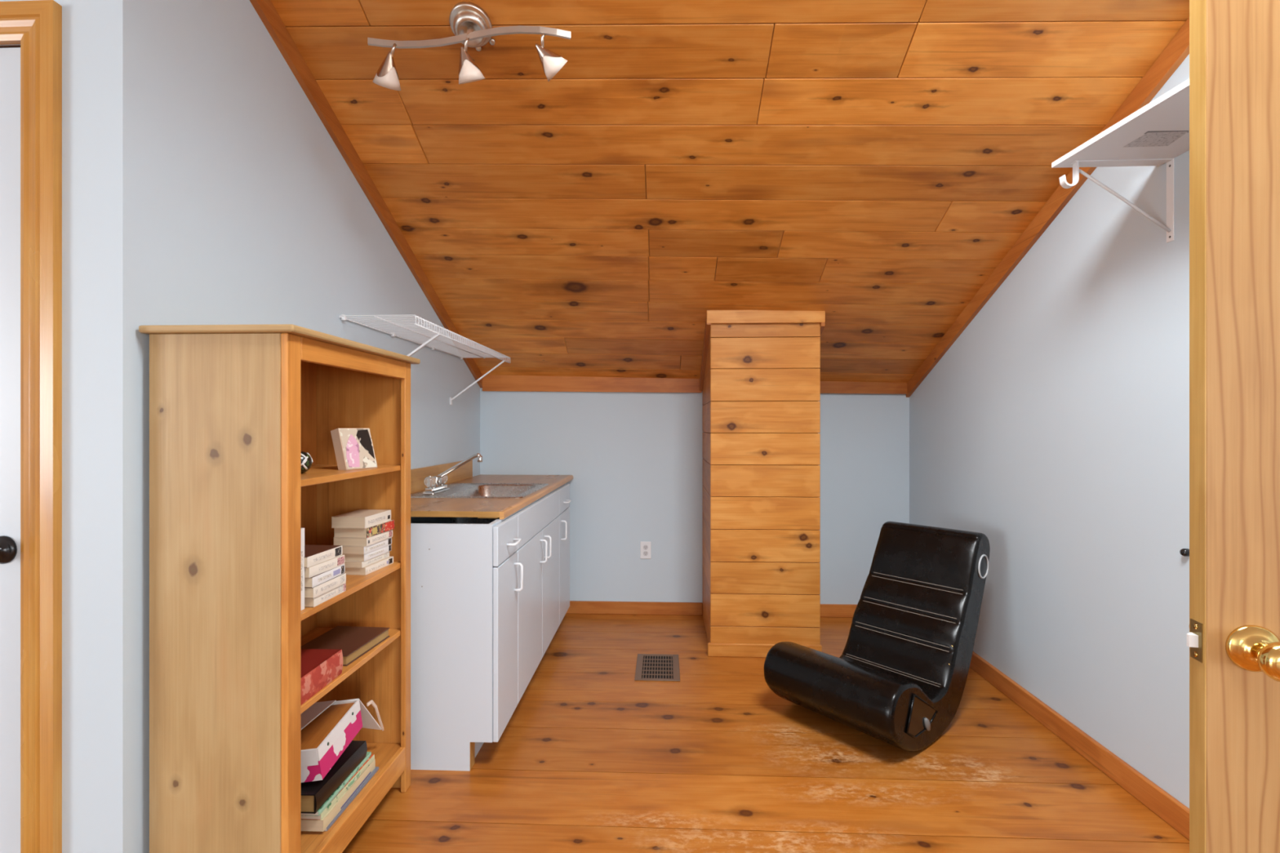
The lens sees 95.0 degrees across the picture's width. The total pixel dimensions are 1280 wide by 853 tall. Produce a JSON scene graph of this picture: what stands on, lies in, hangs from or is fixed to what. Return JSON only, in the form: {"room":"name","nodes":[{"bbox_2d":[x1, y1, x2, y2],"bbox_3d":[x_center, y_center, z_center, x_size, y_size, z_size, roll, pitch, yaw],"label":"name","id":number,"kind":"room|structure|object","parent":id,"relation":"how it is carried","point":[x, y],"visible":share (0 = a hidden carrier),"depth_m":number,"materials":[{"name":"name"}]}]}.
{"room":"attic bonus room","nodes":[
{"label":"attic bonus room","id":0,"kind":"room"},
{"bbox_2d":[0,0,159,852],"bbox_3d":[-4.561,-0.120,1.539,6.757,2.740,0.100,0,0,2],"label":"wall","id":1,"kind":"structure","parent":0,"point":[111,48],"depth_m":1.35,"materials":[{"name":"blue paint"}]},
{"bbox_2d":[0,47,20,852],"bbox_3d":[-1.841,0.178,1.362,0.846,2.119,0.106,0,0,2],"label":"door","id":2,"kind":"structure","parent":1,"relation":"in","point":[10,57],"depth_m":1.36,"materials":[{"name":"white paint"}]},
{"bbox_2d":[0,44,20,48],"bbox_3d":[-1.844,0.182,1.426,0.856,2.135,0.098,0,0,2],"label":"trim","id":3,"kind":"structure","parent":1,"relation":"attached to","point":[7,46],"depth_m":1.36,"materials":[{"name":"brown wood"}]},
{"bbox_2d":[0,0,52,44],"bbox_3d":[-1.846,-0.927,1.365,1.026,0.085,0.020,0,0,2],"label":"trim","id":4,"kind":"structure","parent":1,"relation":"attached to","point":[17,18],"depth_m":1.34,"materials":[{"name":"brown wood"}]},
{"bbox_2d":[20,0,62,852],"bbox_3d":[-1.376,0.140,1.345,0.085,2.220,0.020,0,0,2],"label":"trim","id":5,"kind":"structure","parent":1,"relation":"attached to","point":[41,47],"depth_m":1.34,"materials":[{"name":"brown wood"}]},
{"bbox_2d":[160,0,479,476],"bbox_3d":[-1.180,-0.128,2.705,0.100,2.756,2.514,0,0,2],"label":"wall","id":6,"kind":"structure","parent":0,"point":[264,219],"depth_m":1.82,"materials":[{"name":"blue paint"}]},
{"bbox_2d":[249,0,482,387],"bbox_3d":[-1.119,-0.867,2.729,0.020,1.214,2.460,0,0,2],"label":"trim","id":7,"kind":"structure","parent":6,"relation":"attached to","point":[266,11],"depth_m":2.26,"materials":[{"name":"brown wood"}]},
{"bbox_2d":[338,314,510,404],"bbox_3d":[-0.969,-0.278,2.908,0.305,0.305,1.363,0,0,2],"label":"wire shelf","id":8,"kind":"object","parent":6,"relation":"attached to","point":[447,337],"visible":0.94,"depth_m":2.67,"materials":[{"name":"white metal"}]},
{"bbox_2d":[410,459,472,493],"bbox_3d":[-1.107,0.268,2.999,0.021,0.115,1.470,0,0,2],"label":"backsplash","id":9,"kind":"structure","parent":6,"relation":"attached to","point":[465,471],"depth_m":3.17,"materials":[{"name":"brown wood"}]},
{"bbox_2d":[480,387,909,604],"bbox_3d":[0.345,0.420,3.949,3.043,1.660,0.100,0,0,2],"label":"wall","id":10,"kind":"structure","parent":0,"point":[634,460],"depth_m":3.91,"materials":[{"name":"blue paint"}]},
{"bbox_2d":[482,374,702,392],"bbox_3d":[-0.325,-0.286,3.917,1.468,0.124,0.020,0,0,2],"label":"trim","id":11,"kind":"structure","parent":10,"relation":"attached to","point":[490,382],"depth_m":3.91,"materials":[{"name":"brown wood"}]},
{"bbox_2d":[565,600,702,615],"bbox_3d":[-0.332,1.209,3.918,1.493,0.082,0.018,0,0,2],"label":"baseboard","id":12,"kind":"structure","parent":10,"relation":"attached to","point":[575,606],"depth_m":3.90,"materials":[{"name":"brown wood"}]},
{"bbox_2d":[640,541,651,559],"bbox_3d":[0.038,0.825,3.907,0.072,0.116,0.008,0,0,2],"label":"wall outlet","id":13,"kind":"object","parent":10,"relation":"attached to","point":[645,546],"visible":1,"depth_m":3.91,"materials":[{"name":"white plastic"}]},
{"bbox_2d":[643,551,648,555],"bbox_3d":[0.037,0.845,3.905,0.033,0.033,0.002,0,0,2],"label":"receptacle","id":14,"kind":"object","parent":13,"relation":"attached to","point":[645,553],"depth_m":3.90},
{"bbox_2d":[820,604,857,617],"bbox_3d":[1.383,1.209,3.846,0.760,0.082,0.018,0,0,2],"label":"baseboard","id":15,"kind":"structure","parent":10,"relation":"attached to","point":[826,610],"depth_m":3.84,"materials":[{"name":"brown wood"}]},
{"bbox_2d":[820,381,906,394],"bbox_3d":[1.375,-0.257,3.846,0.735,0.090,0.020,0,0,2],"label":"trim","id":16,"kind":"structure","parent":10,"relation":"attached to","point":[826,387],"depth_m":3.83,"materials":[{"name":"brown wood"}]},
{"bbox_2d":[271,0,1189,382],"bbox_3d":[0.292,-0.892,2.707,2.943,1.259,2.529,0,0,2],"label":"ceiling","id":17,"kind":"structure","parent":0,"point":[870,165],"depth_m":2.26,"materials":[{"name":"brown wood"}]},
{"bbox_2d":[367,1,570,90],"bbox_3d":[-0.531,-1.187,1.855,0.644,0.241,0.166,0,0,2],"label":"ceiling light","id":18,"kind":"object","parent":17,"relation":"attached to","point":[471,25],"visible":1,"depth_m":1.82,"materials":[{"name":"silver metal"}]},
{"bbox_2d":[699,310,825,657],"bbox_3d":[0.695,0.309,3.527,0.636,1.883,0.712,0,0,2],"label":"chimney column","id":19,"kind":"structure","parent":0,"point":[760,375],"depth_m":3.19,"materials":[{"name":"brown wood"}]},
{"bbox_2d":[342,613,1189,852],"bbox_3d":[-0.575,1.280,-1.772,15.200,0.060,11.610,0,0,2],"label":"floor","id":20,"kind":"structure","parent":0,"point":[591,757],"depth_m":2.07,"materials":[{"name":"brown wood"}]},
{"bbox_2d":[138,324,420,852],"bbox_3d":[-0.975,0.506,1.751,0.373,1.488,0.770,0,0,2],"label":"bookcase","id":21,"kind":"object","parent":20,"relation":"on","point":[234,410],"visible":0.91,"depth_m":1.39,"materials":[{"name":"brown wood"}]},
{"bbox_2d":[301,528,304,610],"bbox_3d":[-0.912,0.363,1.487,0.108,0.207,0.032,0,0,2],"label":"paperback book","id":22,"kind":"object","parent":21,"relation":"on","point":[302,529],"visible":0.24,"depth_m":1.49,"materials":[{"name":"white paper"}]},
{"bbox_2d":[301,551,302,591],"bbox_3d":[-0.858,0.366,1.484,0.001,0.100,0.016,0,0,2],"label":"print","id":23,"kind":"object","parent":22,"relation":"attached to","point":[301,551],"depth_m":1.49,"materials":[{"name":"grey paper"}]},
{"bbox_2d":[301,451,312,473],"bbox_3d":[-0.954,0.101,1.641,0.064,0.064,0.065,0,0,2],"label":"ball ornament","id":24,"kind":"object","parent":21,"relation":"on","point":[306,460],"visible":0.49,"depth_m":1.63,"materials":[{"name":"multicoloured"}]},
{"bbox_2d":[301,648,342,705],"bbox_3d":[-0.958,0.663,1.541,0.232,0.068,0.238,0,0,1],"label":"book","id":25,"kind":"object","parent":21,"relation":"on","point":[319,667],"visible":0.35,"depth_m":1.57,"materials":[{"name":"red paper"}]},
{"bbox_2d":[304,582,346,607],"bbox_3d":[-0.891,0.454,1.591,0.110,0.024,0.151,0,0,2],"label":"paperback book","id":26,"kind":"object","parent":21,"relation":"on","point":[308,602],"visible":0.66,"depth_m":1.56,"materials":[{"name":"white paper"}]},
{"bbox_2d":[304,573,346,598],"bbox_3d":[-0.888,0.428,1.584,0.110,0.028,0.151,0,0,3],"label":"paperback book","id":27,"kind":"object","parent":26,"relation":"on","point":[309,593],"visible":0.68,"depth_m":1.55,"materials":[{"name":"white paper"}]},
{"bbox_2d":[304,564,345,587],"bbox_3d":[-0.890,0.401,1.582,0.110,0.026,0.151,0,0,3],"label":"paperback book","id":28,"kind":"object","parent":27,"relation":"on","point":[311,582],"visible":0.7,"depth_m":1.55,"materials":[{"name":"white paper"}]},
{"bbox_2d":[304,555,344,577],"bbox_3d":[-0.892,0.374,1.581,0.110,0.026,0.151,0,0,6],"label":"paperback book","id":29,"kind":"object","parent":28,"relation":"on","point":[319,568],"visible":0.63,"depth_m":1.56,"materials":[{"name":"beige paper"}]},
{"bbox_2d":[304,544,342,568],"bbox_3d":[-0.896,0.347,1.577,0.110,0.026,0.151,0,0,5],"label":"paperback book","id":30,"kind":"object","parent":29,"relation":"on","point":[313,554],"visible":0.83,"depth_m":1.58,"materials":[{"name":"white paper"}]},
{"bbox_2d":[313,551,333,561],"bbox_3d":[-0.843,0.347,1.561,0.001,0.008,0.083,0,0,5],"label":"print","id":31,"kind":"object","parent":30,"relation":"on","point":[331,553],"depth_m":1.56},
{"bbox_2d":[335,546,341,556],"bbox_3d":[-0.837,0.347,1.628,0.001,0.021,0.027,0,0,5],"label":"print","id":32,"kind":"object","parent":30,"relation":"on","point":[338,551],"depth_m":1.63},
{"bbox_2d":[319,561,335,570],"bbox_3d":[-0.838,0.374,1.572,0.001,0.008,0.068,0,0,6],"label":"print","id":33,"kind":"object","parent":29,"relation":"on","point":[324,566],"depth_m":1.57,"materials":[{"name":"grey paper"}]},
{"bbox_2d":[337,555,344,565],"bbox_3d":[-0.832,0.374,1.632,0.001,0.020,0.030,0,0,6],"label":"print","id":34,"kind":"object","parent":29,"relation":"on","point":[340,559],"depth_m":1.63,"materials":[{"name":"pink paper"}]},
{"bbox_2d":[318,573,331,582],"bbox_3d":[-0.837,0.401,1.557,0.001,0.008,0.060,0,0,2],"label":"print","id":35,"kind":"object","parent":28,"relation":"on","point":[330,575],"depth_m":1.55},
{"bbox_2d":[333,568,340,576],"bbox_3d":[-0.834,0.401,1.614,0.001,0.013,0.033,0,0,2],"label":"print","id":36,"kind":"object","parent":28,"relation":"attached to","point":[335,572],"depth_m":1.61},
{"bbox_2d":[341,565,344,573],"bbox_3d":[-0.833,0.401,1.643,0.001,0.020,0.013,0,0,2],"label":"print","id":37,"kind":"object","parent":28,"relation":"attached to","point":[343,566],"depth_m":1.64},
{"bbox_2d":[320,581,337,591],"bbox_3d":[-0.834,0.428,1.573,0.001,0.008,0.075,0,0,3],"label":"print","id":38,"kind":"object","parent":27,"relation":"on","point":[334,583],"depth_m":1.57},
{"bbox_2d":[339,575,344,583],"bbox_3d":[-0.831,0.427,1.637,0.001,0.018,0.022,0,0,3],"label":"print","id":39,"kind":"object","parent":27,"relation":"attached to","point":[342,579],"depth_m":1.64},
{"bbox_2d":[320,591,335,600],"bbox_3d":[-0.838,0.454,1.577,0.001,0.007,0.068,0,0,2],"label":"print","id":40,"kind":"object","parent":26,"relation":"attached to","point":[333,593],"depth_m":1.57},
{"bbox_2d":[338,586,342,592],"bbox_3d":[-0.835,0.454,1.637,0.001,0.015,0.022,0,0,2],"label":"print","id":41,"kind":"object","parent":26,"relation":"attached to","point":[340,588],"depth_m":1.64},
{"bbox_2d":[301,626,390,666],"bbox_3d":[-0.934,0.682,1.836,0.187,0.030,0.242,0,0,5],"label":"book","id":42,"kind":"object","parent":21,"relation":"on","point":[354,642],"visible":0.75,"depth_m":1.84,"materials":[{"name":"brown paper"}]},
{"bbox_2d":[324,766,378,831],"bbox_3d":[-0.946,1.089,1.731,0.216,0.009,0.286,0,0,2],"label":"magazine","id":43,"kind":"object","parent":21,"relation":"on","point":[376,768],"visible":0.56,"depth_m":1.72,"materials":[{"name":"grey paper"}]},
{"bbox_2d":[301,760,375,831],"bbox_3d":[-0.948,1.069,1.717,0.212,0.030,0.291,0,0,1],"label":"book","id":44,"kind":"object","parent":43,"relation":"on","point":[311,825],"visible":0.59,"depth_m":1.63,"materials":[{"name":"beige paper"}]},
{"bbox_2d":[301,754,374,820],"bbox_3d":[-0.950,1.045,1.717,0.210,0.017,0.285,0,0,3],"label":"book","id":45,"kind":"object","parent":44,"relation":"on","point":[371,758],"visible":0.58,"depth_m":1.68,"materials":[{"name":"beige paper"}]},
{"bbox_2d":[301,751,371,816],"bbox_3d":[-0.953,1.030,1.706,0.207,0.012,0.287,0,0,1],"label":"magazine","id":46,"kind":"object","parent":45,"relation":"on","point":[333,796],"visible":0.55,"depth_m":1.66,"materials":[{"name":"green paper"}]},
{"bbox_2d":[301,740,367,813],"bbox_3d":[-0.956,0.999,1.687,0.212,0.050,0.268,0,0,2],"label":"album","id":47,"kind":"object","parent":46,"relation":"on","point":[314,794],"visible":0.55,"depth_m":1.64,"materials":[{"name":"black leather"}]},
{"bbox_2d":[301,698,383,782],"bbox_3d":[-0.964,0.934,1.772,0.217,0.177,0.407,0,0,0],"label":"storage box","id":48,"kind":"object","parent":47,"relation":"on","point":[328,728],"visible":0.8,"depth_m":1.70,"materials":[{"name":"cardboard"},{"name":"printed paper"}]},
{"bbox_2d":[301,702,354,750],"bbox_3d":[-0.967,0.878,1.696,0.190,0.010,0.240,-6,4,-2],"label":"cardboard tray","id":49,"kind":"object","parent":48,"relation":"on","point":[322,723],"depth_m":1.71,"materials":[{"name":"white cardboard"}]},
{"bbox_2d":[347,771,360,788],"bbox_3d":[-0.845,1.045,1.733,0.001,0.010,0.071,0,0,3],"label":"print","id":50,"kind":"object","parent":45,"relation":"on","point":[357,776],"depth_m":1.73},
{"bbox_2d":[341,772,370,808],"bbox_3d":[-0.842,1.079,1.744,0.001,0.004,0.174,0,0,1],"label":"print","id":51,"kind":"object","parent":44,"relation":"on","point":[370,772],"depth_m":1.74},
{"bbox_2d":[330,427,377,470],"bbox_3d":[-0.899,0.073,1.850,0.067,0.136,0.122,0,0,20],"label":"book","id":52,"kind":"object","parent":21,"relation":"on","point":[353,449],"visible":0.9,"depth_m":1.82,"materials":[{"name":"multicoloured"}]},
{"bbox_2d":[344,555,393,575],"bbox_3d":[-0.905,0.455,1.927,0.112,0.024,0.165,0,0,6],"label":"paperback book","id":53,"kind":"object","parent":21,"relation":"on","point":[371,568],"visible":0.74,"depth_m":1.87,"materials":[{"name":"beige paper"}]},
{"bbox_2d":[344,551,389,568],"bbox_3d":[-0.916,0.433,1.921,0.112,0.018,0.164,0,0,6],"label":"paperback book","id":54,"kind":"object","parent":53,"relation":"on","point":[353,564],"visible":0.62,"depth_m":1.85,"materials":[{"name":"beige paper"}]},
{"bbox_2d":[342,544,391,561],"bbox_3d":[-0.911,0.412,1.927,0.112,0.022,0.161,0,0,6],"label":"paperback book","id":55,"kind":"object","parent":54,"relation":"on","point":[357,557],"visible":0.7,"depth_m":1.86,"materials":[{"name":"beige paper"}]},
{"bbox_2d":[342,537,391,554],"bbox_3d":[-0.909,0.389,1.924,0.112,0.024,0.166,0,0,6],"label":"paperback book","id":56,"kind":"object","parent":55,"relation":"on","point":[346,549],"visible":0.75,"depth_m":1.84,"materials":[{"name":"beige paper"}]},
{"bbox_2d":[333,529,392,546],"bbox_3d":[-0.905,0.364,1.927,0.112,0.026,0.162,0,0,5],"label":"paperback book","id":57,"kind":"object","parent":56,"relation":"on","point":[373,540],"visible":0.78,"depth_m":1.85,"materials":[{"name":"beige paper"}]},
{"bbox_2d":[333,520,395,537],"bbox_3d":[-0.903,0.335,1.931,0.112,0.030,0.167,0,0,6],"label":"paperback book","id":58,"kind":"object","parent":57,"relation":"on","point":[388,526],"visible":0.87,"depth_m":1.85,"materials":[{"name":"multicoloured paper"}]},
{"bbox_2d":[331,509,391,528],"bbox_3d":[-0.909,0.302,1.923,0.112,0.036,0.163,0,0,4],"label":"paperback book","id":59,"kind":"object","parent":58,"relation":"on","point":[360,518],"visible":1,"depth_m":1.86,"materials":[{"name":"beige paper"}]},
{"bbox_2d":[368,515,385,524],"bbox_3d":[-0.855,0.303,1.907,0.001,0.011,0.106,0,0,4],"label":"print","id":60,"kind":"object","parent":59,"relation":"on","point":[372,521],"depth_m":1.91},
{"bbox_2d":[372,526,377,534],"bbox_3d":[-0.852,0.335,1.885,0.001,0.021,0.027,0,0,6],"label":"print","id":61,"kind":"object","parent":58,"relation":"on","point":[374,530],"depth_m":1.88},
{"bbox_2d":[384,520,394,531],"bbox_3d":[-0.843,0.335,1.973,0.001,0.027,0.058,0,0,6],"label":"print","id":62,"kind":"object","parent":58,"relation":"on","point":[389,525],"depth_m":1.97,"materials":[{"name":"red paper"}]},
{"bbox_2d":[372,534,386,542],"bbox_3d":[-0.851,0.364,1.914,0.001,0.009,0.080,0,0,5],"label":"print","id":63,"kind":"object","parent":57,"relation":"on","point":[377,538],"depth_m":1.91,"materials":[{"name":"grey paper"}]},
{"bbox_2d":[368,542,384,550],"bbox_3d":[-0.855,0.390,1.908,0.001,0.007,0.092,0,0,6],"label":"print","id":64,"kind":"object","parent":56,"relation":"on","point":[382,544],"depth_m":1.91},
{"bbox_2d":[368,549,383,557],"bbox_3d":[-0.858,0.412,1.908,0.001,0.007,0.090,0,0,6],"label":"print","id":65,"kind":"object","parent":55,"relation":"on","point":[376,553],"depth_m":1.91,"materials":[{"name":"grey paper"}]},
{"bbox_2d":[366,555,382,564],"bbox_3d":[-0.862,0.433,1.903,0.001,0.005,0.089,0,0,6],"label":"print","id":66,"kind":"object","parent":54,"relation":"on","point":[377,558],"depth_m":1.90},
{"bbox_2d":[368,563,384,571],"bbox_3d":[-0.852,0.456,1.903,0.001,0.007,0.089,0,0,6],"label":"print","id":67,"kind":"object","parent":53,"relation":"on","point":[383,564],"depth_m":1.90},
{"bbox_2d":[388,557,392,564],"bbox_3d":[-0.843,0.455,1.984,0.001,0.016,0.021,0,0,7],"label":"print","id":68,"kind":"object","parent":53,"relation":"on","point":[390,561],"depth_m":1.98},
{"bbox_2d":[410,483,571,771],"bbox_3d":[-0.772,0.803,2.942,0.654,0.894,1.616,0,0,2],"label":"base cabinet","id":69,"kind":"object","parent":20,"relation":"on","point":[488,602],"visible":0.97,"depth_m":2.13,"materials":[{"name":"white laminate"}]},
{"bbox_2d":[410,459,573,519],"bbox_3d":[-0.798,0.282,3.098,0.630,0.145,1.695,0,0,2],"label":"countertop","id":70,"kind":"structure","parent":69,"relation":"on","point":[479,508],"depth_m":2.67,"materials":[{"name":"laminate"}]},
{"bbox_2d":[422,453,482,494],"bbox_3d":[-0.895,0.226,2.870,0.262,0.192,0.210,0,0,2],"label":"faucet","id":71,"kind":"object","parent":70,"relation":"on","point":[436,484],"visible":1,"depth_m":2.85,"materials":[{"name":"silver metal"}]},
{"bbox_2d":[410,483,548,524],"bbox_3d":[-0.795,0.405,2.983,0.550,0.170,0.645,0,0,2],"label":"sink","id":72,"kind":"object","parent":70,"relation":"in","point":[456,490],"visible":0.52,"depth_m":3.11,"materials":[{"name":"silver metal"}]},
{"bbox_2d":[634,653,679,681],"bbox_3d":[0.092,1.247,3.044,0.224,0.005,0.330,0,0,2],"label":"floor vent","id":73,"kind":"object","parent":20,"relation":"in","point":[649,667],"visible":1,"depth_m":3.03,"materials":[{"name":"brown metal"}]},
{"bbox_2d":[641,655,672,678],"bbox_3d":[0.092,1.247,3.044,0.156,0.003,0.286,0,0,2],"label":"grille","id":74,"kind":"object","parent":73,"relation":"attached to","point":[652,666],"depth_m":3.04,"materials":[{"name":"brown metal"}]},
{"bbox_2d":[764,521,990,751],"bbox_3d":[1.071,0.865,2.601,0.924,0.771,0.593,0,0,-40],"label":"chair","id":75,"kind":"object","parent":20,"relation":"on","point":[900,676],"visible":1,"depth_m":2.53,"materials":[{"name":"black leather"}]},
{"bbox_2d":[909,53,1189,808],"bbox_3d":[1.742,-0.120,2.164,0.100,2.740,3.350,0,0,2],"label":"wall","id":76,"kind":"structure","parent":0,"point":[1054,428],"depth_m":2.23,"materials":[{"name":"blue paint"}]},
{"bbox_2d":[906,17,1189,397],"bbox_3d":[1.700,-0.801,2.611,0.022,1.220,2.460,0,0,2],"label":"trim","id":77,"kind":"structure","parent":76,"relation":"attached to","point":[1177,50],"depth_m":2.42,"materials":[{"name":"brown wood"}]},
{"bbox_2d":[969,651,1189,839],"bbox_3d":[1.682,1.208,2.157,0.020,0.085,3.332,0,0,2],"label":"baseboard","id":78,"kind":"structure","parent":76,"relation":"attached to","point":[1172,811],"depth_m":2.16,"materials":[{"name":"brown wood"}]},
{"bbox_2d":[1051,78,1189,243],"bbox_3d":[1.498,-0.723,1.573,0.339,0.275,0.668,0,0,2],"label":"closet shelf","id":79,"kind":"object","parent":76,"relation":"attached to","point":[1157,133],"visible":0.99,"depth_m":1.76,"materials":[{"name":"white plastic"}]},
{"bbox_2d":[1179,548,1189,556],"bbox_3d":[1.668,0.386,1.797,0.018,0.024,0.024,0,0,2],"label":"knob","id":80,"kind":"object","parent":76,"relation":"attached to","point":[1184,552],"visible":0.94,"depth_m":1.79,"materials":[{"name":"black metal"}]},
{"bbox_2d":[1186,0,1279,852],"bbox_3d":[1.201,0.224,0.797,0.774,2.028,0.174,0,0,13],"label":"door","id":81,"kind":"structure","parent":76,"relation":"in","point":[1233,636],"depth_m":0.86,"materials":[{"name":"brown wood"}]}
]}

